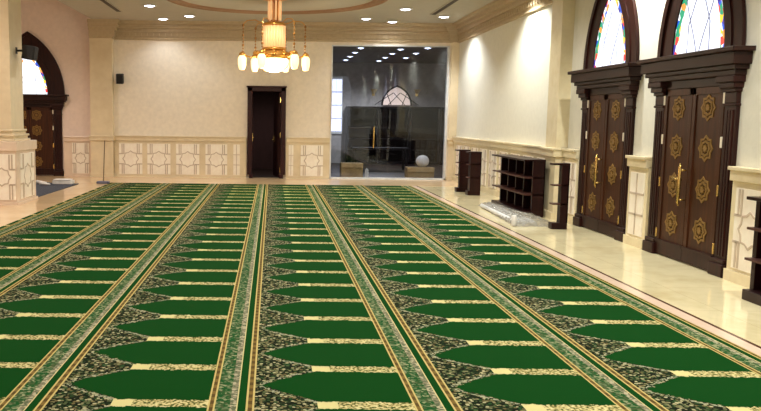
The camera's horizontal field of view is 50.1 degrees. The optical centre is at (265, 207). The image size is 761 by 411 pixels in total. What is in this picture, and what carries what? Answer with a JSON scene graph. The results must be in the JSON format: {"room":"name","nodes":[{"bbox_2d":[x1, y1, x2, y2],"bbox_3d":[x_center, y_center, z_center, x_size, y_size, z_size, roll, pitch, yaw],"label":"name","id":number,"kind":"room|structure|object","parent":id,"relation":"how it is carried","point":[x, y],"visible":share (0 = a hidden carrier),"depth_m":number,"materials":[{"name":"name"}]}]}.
{"room":"mosque","nodes":[
{"label":"mosque","id":0,"kind":"room"},
{"bbox_2d":[0,0,37,204],"bbox_3d":[-5.151,-2.667,15.161,1.220,5.140,1.260,1,6,0],"label":"pillar","id":1,"kind":"structure","parent":0,"point":[17,151],"depth_m":14.90,"materials":[{"name":"beige stone"}]},
{"bbox_2d":[15,45,38,60],"bbox_3d":[-4.521,-2.933,15.156,0.393,0.286,0.260,1,6,0],"label":"wall speaker","id":2,"kind":"object","parent":1,"relation":"attached to","point":[29,52],"visible":1,"depth_m":15.04},
{"bbox_2d":[33,47,38,59],"bbox_3d":[-4.350,-2.914,15.157,0.015,0.230,0.230,9,6,-1],"label":"grille","id":3,"kind":"object","parent":2,"relation":"attached to","point":[35,49],"depth_m":15.12,"materials":[{"name":"black metal"}]},
{"bbox_2d":[21,0,450,177],"bbox_3d":[-1.701,-3.538,22.083,14.600,5.400,0.250,1,6,0],"label":"wall","id":4,"kind":"structure","parent":0,"point":[170,87],"depth_m":21.97,"materials":[{"name":"paint"}]},
{"bbox_2d":[22,31,68,175],"bbox_3d":[-6.510,-2.842,21.956,2.200,3.943,0.240,1,6,0],"label":"door","id":5,"kind":"structure","parent":4,"relation":"in","point":[44,96],"depth_m":22.01,"materials":[{"name":"brown wood"}]},
{"bbox_2d":[63,136,90,175],"bbox_3d":[-5.194,-1.420,22.159,0.760,1.100,0.130,1,6,0],"label":"wainscot","id":6,"kind":"structure","parent":4,"relation":"attached to","point":[77,149],"depth_m":22.15,"materials":[{"name":"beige stone"}]},
{"bbox_2d":[87,19,120,176],"bbox_3d":[-4.375,-2.953,21.814,0.890,4.240,0.460,1,6,0],"label":"pilaster","id":7,"kind":"object","parent":4,"relation":"attached to","point":[102,32],"visible":0.98,"depth_m":21.82,"materials":[{"name":"beige stone"}]},
{"bbox_2d":[116,74,123,83],"bbox_3d":[-3.963,-3.516,21.847,0.190,0.284,0.263,1,6,0],"label":"wall speaker","id":8,"kind":"object","parent":4,"relation":"attached to","point":[119,77],"visible":1,"depth_m":21.74},
{"bbox_2d":[116,75,121,83],"bbox_3d":[-3.964,-3.494,21.739,0.160,0.240,0.015,1,13,0],"label":"grille","id":9,"kind":"object","parent":8,"relation":"attached to","point":[118,77],"depth_m":21.74,"materials":[{"name":"black metal"}]},
{"bbox_2d":[114,135,246,177],"bbox_3d":[-2.350,-1.408,22.137,3.650,1.140,0.130,1,6,0],"label":"wainscot","id":10,"kind":"structure","parent":4,"relation":"attached to","point":[135,156],"depth_m":22.13,"materials":[{"name":"beige stone"}]},
{"bbox_2d":[247,86,286,178],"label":"door","id":11,"kind":"structure","parent":4,"relation":"in","point":[278,139],"depth_m":22.04,"materials":[{"name":"brown wood"}]},
{"bbox_2d":[114,20,452,42],"bbox_3d":[0.485,-4.768,21.675,9.250,0.500,0.250,1,6,0],"label":"crown molding","id":12,"kind":"structure","parent":4,"relation":"attached to","point":[129,29],"depth_m":21.71,"materials":[{"name":"paint"}]},
{"bbox_2d":[286,137,329,178],"bbox_3d":[1.175,-1.368,22.111,1.200,1.140,0.130,1,6,0],"label":"wainscot","id":13,"kind":"structure","parent":4,"relation":"attached to","point":[306,157],"depth_m":22.10,"materials":[{"name":"beige stone"}]},
{"bbox_2d":[329,45,449,179],"bbox_3d":[3.404,-2.605,22.045,3.210,3.660,0.188,1,6,0],"label":"window","id":14,"kind":"structure","parent":4,"relation":"in","point":[448,47],"depth_m":22.03,"materials":[{"name":"clear glass"}]},
{"bbox_2d":[444,23,459,179],"bbox_3d":[5.068,-2.855,21.831,0.516,4.240,0.290,1,6,0],"label":"pilaster","id":15,"kind":"object","parent":4,"relation":"attached to","point":[454,68],"visible":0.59,"depth_m":21.90,"materials":[{"name":"beige stone"}]},
{"bbox_2d":[252,92,280,168],"bbox_3d":[0.054,-2.554,24.242,2.600,3.000,3.850,1,6,0],"label":"wall","id":16,"kind":"structure","parent":0,"point":[263,102],"depth_m":26.08,"materials":[{"name":"paint"}]},
{"bbox_2d":[58,0,493,22],"bbox_3d":[0.376,-3.979,8.356,10.260,0.900,27.500,1,6,0],"label":"ceiling","id":17,"kind":"structure","parent":0,"point":[389,10],"depth_m":19.28,"materials":[{"name":"paint"}]},
{"bbox_2d":[99,0,121,11],"bbox_3d":[-3.646,-4.268,14.697,0.164,0.016,10.100,1,6,0],"label":"ceiling vent","id":18,"kind":"object","parent":17,"relation":"in","point":[107,3],"visible":1,"depth_m":18.62,"materials":[{"name":"paint"}]},
{"bbox_2d":[142,4,156,6],"bbox_3d":[-2.683,-4.683,18.567,0.330,0.042,0.330,1,6,0],"label":"recessed light","id":19,"kind":"object","parent":17,"relation":"in","point":[145,5],"visible":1,"depth_m":18.48,"materials":[{"name":"white"}]},
{"bbox_2d":[238,0,309,71],"bbox_3d":[0.198,-3.736,17.341,1.553,1.590,1.464,1,6,0],"label":"chandelier","id":20,"kind":"object","parent":17,"relation":"hanging from","point":[273,57],"visible":1,"depth_m":17.17,"materials":[{"name":"gold metal"}]},
{"bbox_2d":[167,0,387,13],"bbox_3d":[0.226,-4.507,17.304,4.840,0.050,4.840,1,6,0],"label":"trim","id":21,"kind":"structure","parent":17,"relation":"attached to","point":[372,3],"depth_m":18.90,"materials":[{"name":"paint"}]},
{"bbox_2d":[399,8,412,10],"bbox_3d":[3.288,-4.637,18.723,0.330,0.042,0.330,1,6,0],"label":"recessed light","id":22,"kind":"object","parent":17,"relation":"in","point":[403,9],"visible":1,"depth_m":18.65,"materials":[{"name":"white"}]},
{"bbox_2d":[437,15,450,17],"bbox_3d":[4.469,-4.769,20.006,0.330,0.042,0.330,1,6,0],"label":"recessed light","id":23,"kind":"object","parent":17,"relation":"in","point":[442,16],"visible":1,"depth_m":19.91,"materials":[{"name":"white"}]},
{"bbox_2d":[430,0,459,14],"bbox_3d":[4.083,-4.180,14.642,0.164,0.016,10.100,1,6,0],"label":"ceiling vent","id":24,"kind":"object","parent":17,"relation":"in","point":[450,3],"visible":1,"depth_m":18.34,"materials":[{"name":"paint"}]},
{"bbox_2d":[0,163,760,346],"bbox_3d":[-0.859,0.315,13.124,16.500,0.256,36.000,1,6,0],"label":"floor","id":25,"kind":"structure","parent":0,"point":[718,301],"depth_m":10.76,"materials":[{"name":"tile"}]},
{"bbox_2d":[36,182,78,196],"bbox_3d":[-5.524,-0.438,18.212,1.880,0.014,3.800,1,6,0],"label":"door mat","id":26,"kind":"object","parent":25,"relation":"on","point":[41,190],"visible":0.3,"depth_m":18.35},
{"bbox_2d":[39,181,50,184],"bbox_3d":[-5.252,-0.580,19.048,0.270,0.082,0.092,2,7,12],"label":"shoe","id":27,"kind":"object","parent":26,"relation":"on","point":[41,182],"visible":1,"depth_m":19.02,"materials":[{"name":"white fabric"}]},
{"bbox_2d":[52,178,74,183],"bbox_3d":[-4.903,-0.637,19.437,0.480,0.120,0.290,1,6,0],"label":"folded cloth","id":28,"kind":"object","parent":26,"relation":"on","point":[57,180],"visible":1,"depth_m":19.31,"materials":[{"name":"white fabric"}]},
{"bbox_2d":[96,141,109,183],"bbox_3d":[-4.015,-1.125,19.782,0.300,1.060,0.200,1,6,0],"label":"stand","id":29,"kind":"object","parent":25,"relation":"on","point":[103,181],"visible":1,"depth_m":19.74,"materials":[{"name":"grey metal"}]},
{"bbox_2d":[340,162,362,176],"bbox_3d":[2.468,-1.083,22.947,0.620,0.404,0.510,1,6,0],"label":"cardboard box","id":30,"kind":"object","parent":25,"relation":"on","point":[347,169],"visible":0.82,"depth_m":22.73,"materials":[{"name":"brown cardboard"}]},
{"bbox_2d":[345,106,378,163],"bbox_3d":[3.570,-2.681,29.647,1.150,2.120,0.400,1,6,0],"label":"glass door","id":31,"kind":"structure","parent":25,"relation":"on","point":[360,120],"depth_m":29.77,"materials":[{"name":"clear glass"}]},
{"bbox_2d":[365,168,368,176],"bbox_3d":[2.896,-0.997,22.858,0.100,0.260,0.100,1,6,0],"label":"bottle","id":32,"kind":"object","parent":25,"relation":"on","point":[366,169],"visible":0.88,"depth_m":22.81,"materials":[{"name":"plastic"}]},
{"bbox_2d":[0,183,760,410],"bbox_3d":[-0.190,0.504,10.388,7.542,0.005,19.530,1,6,0],"label":"carpet","id":33,"kind":"object","parent":25,"relation":"on","point":[114,296],"visible":1,"depth_m":6.77,"materials":[{"name":"green carpet"}]},
{"bbox_2d":[351,147,409,169],"bbox_3d":[3.705,-1.579,25.955,1.800,0.744,0.800,1,6,0],"label":"table","id":34,"kind":"object","parent":25,"relation":"on","point":[354,149],"visible":0.9,"depth_m":25.60,"materials":[{"name":"brown wood"}]},
{"bbox_2d":[377,107,410,163],"bbox_3d":[4.755,-2.667,29.638,1.180,2.120,0.400,1,6,0],"label":"door","id":35,"kind":"structure","parent":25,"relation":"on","point":[394,123],"depth_m":29.76,"materials":[{"name":"black glass"}]},
{"bbox_2d":[404,166,433,177],"bbox_3d":[4.417,-1.012,22.939,0.760,0.304,0.510,1,6,0],"label":"cardboard box","id":36,"kind":"object","parent":25,"relation":"on","point":[410,172],"visible":0.9,"depth_m":22.71,"materials":[{"name":"brown cardboard"}]},
{"bbox_2d":[416,155,428,166],"bbox_3d":[4.501,-1.331,22.907,0.380,0.342,0.380,1,6,0],"label":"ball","id":37,"kind":"object","parent":36,"relation":"on","point":[422,160],"visible":1,"depth_m":22.78,"materials":[{"name":"fabric"}]},
{"bbox_2d":[410,107,440,164],"bbox_3d":[5.904,-2.654,29.630,1.080,2.120,0.400,1,6,0],"label":"glass panel","id":38,"kind":"object","parent":25,"relation":"on","point":[425,121],"visible":0.82,"depth_m":29.75,"materials":[{"name":"black glass"}]},
{"bbox_2d":[439,107,444,164],"bbox_3d":[6.829,-2.644,29.623,0.730,2.120,0.400,1,6,0],"label":"bookcase","id":39,"kind":"object","parent":25,"relation":"on","point":[442,108],"visible":0.22,"depth_m":29.56,"materials":[{"name":"brown wood"}]},
{"bbox_2d":[454,149,470,191],"bbox_3d":[4.585,-0.861,18.632,0.320,0.980,0.220,1,6,0],"label":"rack","id":40,"kind":"object","parent":25,"relation":"on","point":[462,174],"visible":0.81,"depth_m":18.54,"materials":[{"name":"brown wood"}]},
{"bbox_2d":[465,151,481,194],"bbox_3d":[4.628,-0.765,17.822,0.300,0.970,0.250,1,6,0],"label":"rack","id":41,"kind":"object","parent":25,"relation":"on","point":[475,157],"visible":1,"depth_m":17.72,"materials":[{"name":"brown wood"}]},
{"bbox_2d":[480,204,535,225],"bbox_3d":[4.280,0.052,14.082,0.738,0.166,2.986,1,6,0],"label":"plastic bundle","id":42,"kind":"object","parent":25,"relation":"on","point":[515,219],"visible":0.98,"depth_m":13.58,"materials":[{"name":"beige plastic"}]},
{"bbox_2d":[491,154,545,216],"bbox_3d":[4.637,-0.440,14.794,0.370,1.000,2.040,1,6,0],"label":"rack","id":43,"kind":"object","parent":25,"relation":"on","point":[522,178],"visible":0.9,"depth_m":14.30,"materials":[{"name":"brown wood"}]},
{"bbox_2d":[492,184,542,195],"bbox_3d":[4.636,-0.332,14.807,0.330,0.022,2.020,1,6,0],"label":"shelf","id":44,"kind":"object","parent":43,"relation":"attached to","point":[509,187],"depth_m":14.51,"materials":[{"name":"brown wood"}]},
{"bbox_2d":[493,170,543,178],"bbox_3d":[4.639,-0.620,14.774,0.330,0.022,2.020,1,6,0],"label":"shelf","id":45,"kind":"object","parent":43,"relation":"attached to","point":[518,174],"depth_m":14.28,"materials":[{"name":"brown wood"}]},
{"bbox_2d":[548,163,570,228],"bbox_3d":[4.532,-0.179,12.364,0.260,1.020,0.170,1,6,0],"label":"rack","id":46,"kind":"object","parent":25,"relation":"on","point":[564,168],"visible":1,"depth_m":12.30,"materials":[{"name":"brown wood"}]},
{"bbox_2d":[549,202,566,204],"bbox_3d":[4.530,-0.060,12.377,0.220,0.022,0.150,1,6,0],"label":"shelf","id":47,"kind":"object","parent":46,"relation":"attached to","point":[552,203],"depth_m":12.30,"materials":[{"name":"brown wood"}]},
{"bbox_2d":[412,186,760,355],"bbox_3d":[3.618,0.862,7.638,0.115,0.026,25.050,1,6,0],"label":"floor strip","id":48,"kind":"object","parent":25,"relation":"on","point":[729,337],"visible":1,"depth_m":7.90,"materials":[{"name":"stone"}]},
{"bbox_2d":[742,196,760,305],"bbox_3d":[4.678,0.416,7.252,0.340,0.980,0.620,1,6,0],"label":"rack","id":49,"kind":"object","parent":25,"relation":"on","point":[753,294],"visible":1,"depth_m":7.50,"materials":[{"name":"brown wood"}]},
{"bbox_2d":[744,257,760,263],"bbox_3d":[4.677,0.515,7.263,0.300,0.022,0.600,1,6,0],"label":"shelf","id":50,"kind":"object","parent":49,"relation":"attached to","point":[755,260],"depth_m":7.49,"materials":[{"name":"brown wood"}]},
{"bbox_2d":[747,227,760,231],"bbox_3d":[4.680,0.227,7.231,0.300,0.022,0.600,1,6,0],"label":"shelf","id":51,"kind":"object","parent":49,"relation":"attached to","point":[756,229],"depth_m":7.43,"materials":[{"name":"brown wood"}]},
{"bbox_2d":[331,63,445,162],"bbox_3d":[4.175,-3.172,26.100,6.500,3.900,7.750,1,6,0],"label":"wall","id":52,"kind":"structure","parent":0,"point":[359,79],"depth_m":29.63,"materials":[{"name":"paint"}]},
{"bbox_2d":[331,77,342,133],"bbox_3d":[2.627,-3.794,29.706,0.480,2.100,0.070,1,6,0],"label":"window","id":53,"kind":"structure","parent":52,"relation":"in","point":[337,82],"depth_m":29.67,"materials":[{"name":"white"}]},
{"bbox_2d":[375,85,417,105],"bbox_3d":[4.808,-4.098,29.241,1.613,0.733,0.050,1,6,0],"label":"window","id":54,"kind":"structure","parent":52,"relation":"in","point":[396,95],"depth_m":29.25,"materials":[{"name":"beige glass"}]},
{"bbox_2d":[414,89,420,95],"bbox_3d":[5.612,-4.236,29.527,0.260,0.240,0.277,1,6,0],"label":"wall lamp","id":55,"kind":"object","parent":52,"relation":"attached to","point":[417,91],"visible":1,"depth_m":29.45,"materials":[{"name":"gold metal"}]},
{"bbox_2d":[333,46,446,63],"bbox_3d":[4.194,-5.021,25.892,6.500,0.180,7.750,1,6,0],"label":"ceiling","id":56,"kind":"structure","parent":0,"point":[435,55],"depth_m":25.81,"materials":[{"name":"black paint"}]},
{"bbox_2d":[456,0,760,270],"bbox_3d":[5.170,-1.795,8.535,0.300,5.100,27.454,1,6,1],"label":"wall","id":57,"kind":"structure","parent":0,"point":[503,76],"depth_m":15.13,"materials":[{"name":"paint"}]},
{"bbox_2d":[453,0,552,42],"bbox_3d":[4.908,-3.214,8.242,0.250,0.500,27.184,1,6,1],"label":"crown molding","id":58,"kind":"structure","parent":57,"relation":"attached to","point":[497,13],"depth_m":17.81,"materials":[{"name":"paint"}]},
{"bbox_2d":[452,136,579,223],"bbox_3d":[5.099,-0.842,17.478,0.130,1.210,9.232,1,6,1],"label":"wainscot","id":59,"kind":"structure","parent":57,"relation":"attached to","point":[489,163],"depth_m":17.45,"materials":[{"name":"beige stone"}]},
{"bbox_2d":[540,0,574,219],"bbox_3d":[4.971,-1.938,13.643,0.286,4.240,0.650,1,6,0],"label":"pilaster","id":60,"kind":"object","parent":57,"relation":"attached to","point":[563,11],"visible":0.82,"depth_m":13.47,"materials":[{"name":"beige stone"}]},
{"bbox_2d":[568,0,642,241],"bbox_3d":[4.955,-1.625,11.791,0.240,4.031,2.200,1,6,0],"label":"door","id":61,"kind":"structure","parent":57,"relation":"in","point":[608,82],"depth_m":11.72,"materials":[{"name":"brown wood"}]},
{"bbox_2d":[623,155,651,248],"bbox_3d":[4.972,-0.085,10.716,0.136,1.210,0.580,1,6,0],"label":"wainscot","id":62,"kind":"structure","parent":57,"relation":"attached to","point":[640,167],"depth_m":10.64,"materials":[{"name":"beige stone"}]},
{"bbox_2d":[636,0,755,277],"bbox_3d":[4.908,-1.347,9.307,0.240,4.031,2.200,1,6,0],"label":"door","id":63,"kind":"structure","parent":57,"relation":"in","point":[697,76],"depth_m":9.22,"materials":[{"name":"brown wood"}]},
{"bbox_2d":[723,166,760,287],"bbox_3d":[4.805,0.913,1.808,0.130,1.210,13.472,1,6,1],"label":"wainscot","id":64,"kind":"structure","parent":57,"relation":"attached to","point":[746,180],"depth_m":8.24,"materials":[{"name":"beige stone"}]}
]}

